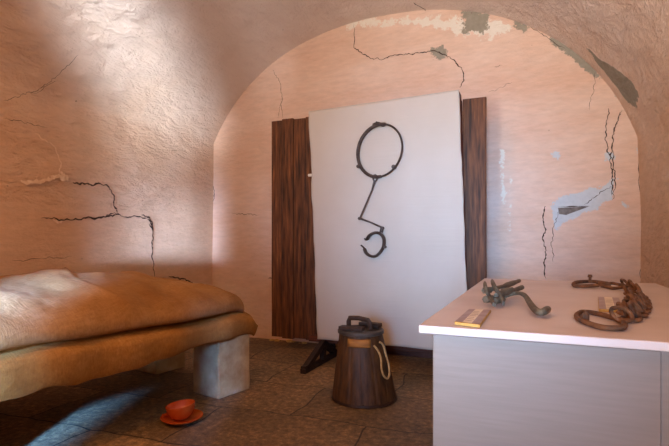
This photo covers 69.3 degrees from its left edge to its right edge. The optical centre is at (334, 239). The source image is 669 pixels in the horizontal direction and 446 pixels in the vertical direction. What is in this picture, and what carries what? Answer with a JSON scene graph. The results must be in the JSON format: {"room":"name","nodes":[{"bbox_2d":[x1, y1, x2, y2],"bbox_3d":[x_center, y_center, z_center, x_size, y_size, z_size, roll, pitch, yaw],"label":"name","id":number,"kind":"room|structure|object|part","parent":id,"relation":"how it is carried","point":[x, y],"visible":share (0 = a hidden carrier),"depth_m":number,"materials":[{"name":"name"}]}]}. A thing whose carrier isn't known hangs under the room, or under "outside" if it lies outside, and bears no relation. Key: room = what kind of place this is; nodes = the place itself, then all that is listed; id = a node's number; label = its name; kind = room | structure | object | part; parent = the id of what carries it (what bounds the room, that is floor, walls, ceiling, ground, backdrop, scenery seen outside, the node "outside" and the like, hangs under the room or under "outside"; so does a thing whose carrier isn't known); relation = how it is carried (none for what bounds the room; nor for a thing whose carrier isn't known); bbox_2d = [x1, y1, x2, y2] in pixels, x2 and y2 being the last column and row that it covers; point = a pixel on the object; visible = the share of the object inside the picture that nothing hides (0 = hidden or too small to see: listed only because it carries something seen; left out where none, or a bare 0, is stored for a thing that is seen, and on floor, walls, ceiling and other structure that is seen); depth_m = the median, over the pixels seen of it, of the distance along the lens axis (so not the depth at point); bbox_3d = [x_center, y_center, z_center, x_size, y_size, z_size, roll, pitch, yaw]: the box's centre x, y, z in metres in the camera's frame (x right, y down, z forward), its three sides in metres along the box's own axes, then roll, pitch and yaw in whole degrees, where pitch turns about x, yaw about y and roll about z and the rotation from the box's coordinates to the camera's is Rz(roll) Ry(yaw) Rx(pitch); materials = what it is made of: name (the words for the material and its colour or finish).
{"room":"prison interior","nodes":[
{"label":"prison interior","id":0,"kind":"room"},
{"bbox_2d":[0,55,212,285],"bbox_3d":[-2.634,-0.166,2.932,0.252,2.678,6.463,0,0,23],"label":"wall","id":1,"kind":"structure","parent":0,"point":[33,237],"depth_m":4.42,"materials":[{"name":"paint"}]},
{"bbox_2d":[0,337,432,445],"bbox_3d":[-0.864,1.150,1.643,4.722,0.008,7.532,0,0,23],"label":"floor","id":2,"kind":"structure","parent":0,"point":[281,405],"depth_m":3.23,"materials":[{"name":"tile"}]},
{"bbox_2d":[136,351,184,374],"bbox_3d":[-1.556,0.920,4.332,0.296,0.460,0.316,0,0,33],"label":"stone block","id":3,"kind":"object","parent":2,"relation":"on","point":[178,361],"visible":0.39,"depth_m":4.22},
{"bbox_2d":[160,409,202,424],"bbox_3d":[-0.964,1.121,3.058,0.260,0.047,0.260,0,0,23],"label":"saucer","id":4,"kind":"object","parent":2,"relation":"on","point":[197,414],"visible":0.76,"depth_m":3.04,"materials":[{"name":"ceramic"}]},
{"bbox_2d":[165,399,194,419],"bbox_3d":[-0.974,1.077,3.058,0.180,0.103,0.181,0,0,4],"label":"bowl","id":5,"kind":"object","parent":4,"relation":"on","point":[181,409],"visible":1,"depth_m":3.01,"materials":[{"name":"ceramic"}]},
{"bbox_2d":[193,334,249,398],"bbox_3d":[-0.861,0.920,3.694,0.296,0.460,0.316,0,0,36],"label":"stone block","id":6,"kind":"object","parent":2,"relation":"on","point":[220,369],"visible":0.73,"depth_m":3.58,"materials":[{"name":"grey stone"}]},
{"bbox_2d":[269,339,306,343],"bbox_3d":[-0.191,1.142,5.332,1.187,0.038,0.095,0,0,23],"label":"rubble","id":7,"kind":"object","parent":2,"relation":"on","point":[275,340],"visible":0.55,"depth_m":5.45,"materials":[{"name":"stone"}]},
{"bbox_2d":[331,316,396,408],"bbox_3d":[0.216,0.848,3.520,0.479,0.595,0.479,0,0,23],"label":"wooden bucket","id":8,"kind":"object","parent":2,"relation":"on","point":[363,379],"visible":1,"depth_m":3.36,"materials":[{"name":"wood"}]},
{"bbox_3d":[0.180,0.597,3.520,0.210,0.094,0.034,0,0,29],"label":"lid handle","id":9,"kind":"part","parent":8,"relation":"part of","materials":[{"name":"black metal"}]},
{"bbox_3d":[0.191,0.660,3.522,0.337,0.032,0.336,0,0,23],"label":"lid","id":10,"kind":"part","parent":8,"relation":"part of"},
{"bbox_2d":[272,97,486,373],"bbox_3d":[0.241,-0.036,4.338,2.105,2.372,0.742,0,0,23],"label":"wooden stand","id":11,"kind":"object","parent":2,"relation":"on","point":[293,256],"visible":0.32,"depth_m":4.80,"materials":[{"name":"brown wood"}]},
{"bbox_3d":[0.464,0.955,4.416,1.530,0.052,0.058,0,0,23],"label":"rail","id":12,"kind":"part","parent":11,"relation":"part of","materials":[{"name":"wood"}]},
{"bbox_2d":[459,92,467,290],"bbox_3d":[0.470,-0.179,4.357,1.427,2.130,0.115,0,0,23],"label":"display board","id":13,"kind":"object","parent":11,"relation":"attached to","point":[459,92],"visible":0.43,"depth_m":4.11,"materials":[{"name":"white"}]},
{"bbox_2d":[309,90,466,349],"bbox_3d":[0.435,-0.160,4.285,1.473,2.188,0.021,0,0,23],"label":"display panel","id":14,"kind":"object","parent":13,"relation":"hanging from","point":[421,270],"visible":0.87,"depth_m":4.26,"materials":[{"name":"fabric"}]},
{"bbox_2d":[356,121,402,257],"bbox_3d":[0.395,-0.444,4.258,0.433,1.204,0.072,0,0,23],"label":"shackle","id":15,"kind":"object","parent":14,"relation":"hanging from","point":[376,124],"visible":1,"depth_m":4.26,"materials":[{"name":"black metal"}]},
{"bbox_3d":[0.294,-0.361,4.300,0.153,0.327,0.023,0,0,23],"label":"long rod","id":16,"kind":"part","parent":15,"relation":"part of","materials":[{"name":"black metal"}]},
{"bbox_3d":[0.323,-0.151,4.288,0.212,0.100,0.018,0,0,23],"label":"short rod","id":17,"kind":"part","parent":15,"relation":"part of","materials":[{"name":"black metal"}]},
{"bbox_2d":[386,348,432,357],"bbox_3d":[0.933,1.120,4.761,1.092,0.058,0.115,0,0,23],"label":"timber beam","id":18,"kind":"structure","parent":2,"relation":"on","point":[389,351],"depth_m":4.78,"materials":[{"name":"brown wood"}]},
{"bbox_2d":[419,278,668,445],"bbox_3d":[0.967,0.690,1.939,0.874,0.920,1.736,0,0,23],"label":"display table","id":19,"kind":"object","parent":2,"relation":"on","point":[522,377],"visible":0.95,"depth_m":1.24,"materials":[{"name":"white wood"}]},
{"bbox_2d":[455,309,490,327],"bbox_3d":[0.405,0.224,1.409,0.070,0.009,0.293,0,0,23],"label":"card","id":20,"kind":"object","parent":19,"relation":"on","point":[471,317],"visible":1,"depth_m":1.36,"materials":[{"name":"beige paper"}]},
{"bbox_2d":[481,279,550,315],"bbox_3d":[0.639,0.187,1.789,0.196,0.073,0.750,0,0,13],"label":"clamp","id":21,"kind":"object","parent":19,"relation":"on","point":[500,296],"visible":1,"depth_m":1.69,"materials":[{"name":"grey metal"}]},
{"bbox_3d":[0.538,0.188,1.709,0.029,0.069,0.216,0,0,8],"label":"clamp plate","id":22,"kind":"part","parent":21,"relation":"part of","materials":[{"name":"grey metal"}]},
{"bbox_3d":[0.582,0.187,1.748,0.026,0.073,0.230,0,0,8],"label":"clamp plate","id":23,"kind":"part","parent":21,"relation":"part of","materials":[{"name":"grey metal"}]},
{"bbox_3d":[0.678,0.179,1.919,0.028,0.016,0.503,0,0,34],"label":"screw rod","id":24,"kind":"part","parent":21,"relation":"part of","materials":[{"name":"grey metal"}]},
{"bbox_3d":[0.648,0.198,1.819,0.027,0.034,0.343,0,0,41],"label":"screw rod","id":25,"kind":"part","parent":21,"relation":"part of","materials":[{"name":"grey metal"}]},
{"bbox_3d":[0.644,0.205,1.606,0.071,0.035,0.395,0,0,5],"label":"curved lever","id":26,"kind":"part","parent":21,"relation":"part of","materials":[{"name":"grey metal"}]},
{"bbox_3d":[0.514,0.703,1.223,0.524,0.891,0.006,0,0,23],"label":"panel","id":27,"kind":"part","parent":19,"relation":"part of","materials":[{"name":"white wood"}]},
{"bbox_2d":[598,297,619,311],"bbox_3d":[0.965,0.224,1.696,0.071,0.009,0.384,0,0,28],"label":"card","id":28,"kind":"object","parent":19,"relation":"on","point":[604,303],"visible":0.81,"depth_m":1.69,"materials":[{"name":"beige paper"}]},
{"bbox_2d":[571,274,652,330],"bbox_3d":[1.064,0.202,1.864,0.267,0.056,1.504,0,0,26],"label":"chain","id":29,"kind":"object","parent":19,"relation":"on","point":[633,308],"visible":1,"depth_m":1.45,"materials":[{"name":"metal"}]},
{"bbox_2d":[0,0,668,216],"bbox_3d":[-0.670,-1.328,2.104,4.516,2.080,6.463,0,0,23],"label":"ceiling","id":30,"kind":"structure","parent":0,"point":[146,97],"depth_m":4.24,"materials":[{"name":"paint"}]},
{"bbox_2d":[212,10,640,344],"bbox_3d":[0.560,-0.610,5.067,4.597,3.565,0.020,0,0,23],"label":"wall","id":31,"kind":"structure","parent":0,"point":[563,187],"depth_m":4.65,"materials":[{"name":"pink paint"}]},
{"bbox_2d":[641,198,668,287],"bbox_3d":[1.402,0.443,1.231,0.020,1.460,6.463,0,0,23],"label":"wall","id":32,"kind":"structure","parent":0,"point":[654,216],"depth_m":3.64,"materials":[{"name":"paint"}]},
{"bbox_3d":[-1.814,0.681,2.961,1.313,0.016,2.194,0,0,23],"label":"board","id":33,"kind":"object","parent":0,"visible":0},
{"bbox_2d":[0,311,257,401],"bbox_3d":[-1.692,0.613,3.128,1.279,0.294,2.549,0,0,31],"label":"mattress","id":34,"kind":"object","parent":33,"relation":"on","point":[28,369],"visible":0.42,"depth_m":2.67,"materials":[{"name":"brown fabric"}]},
{"bbox_2d":[0,267,243,350],"bbox_3d":[-1.733,0.393,3.069,1.270,0.396,2.407,0,0,31],"label":"blanket","id":35,"kind":"object","parent":34,"relation":"on","point":[44,305],"visible":0.97,"depth_m":2.85,"materials":[{"name":"brown fabric"}]}
]}

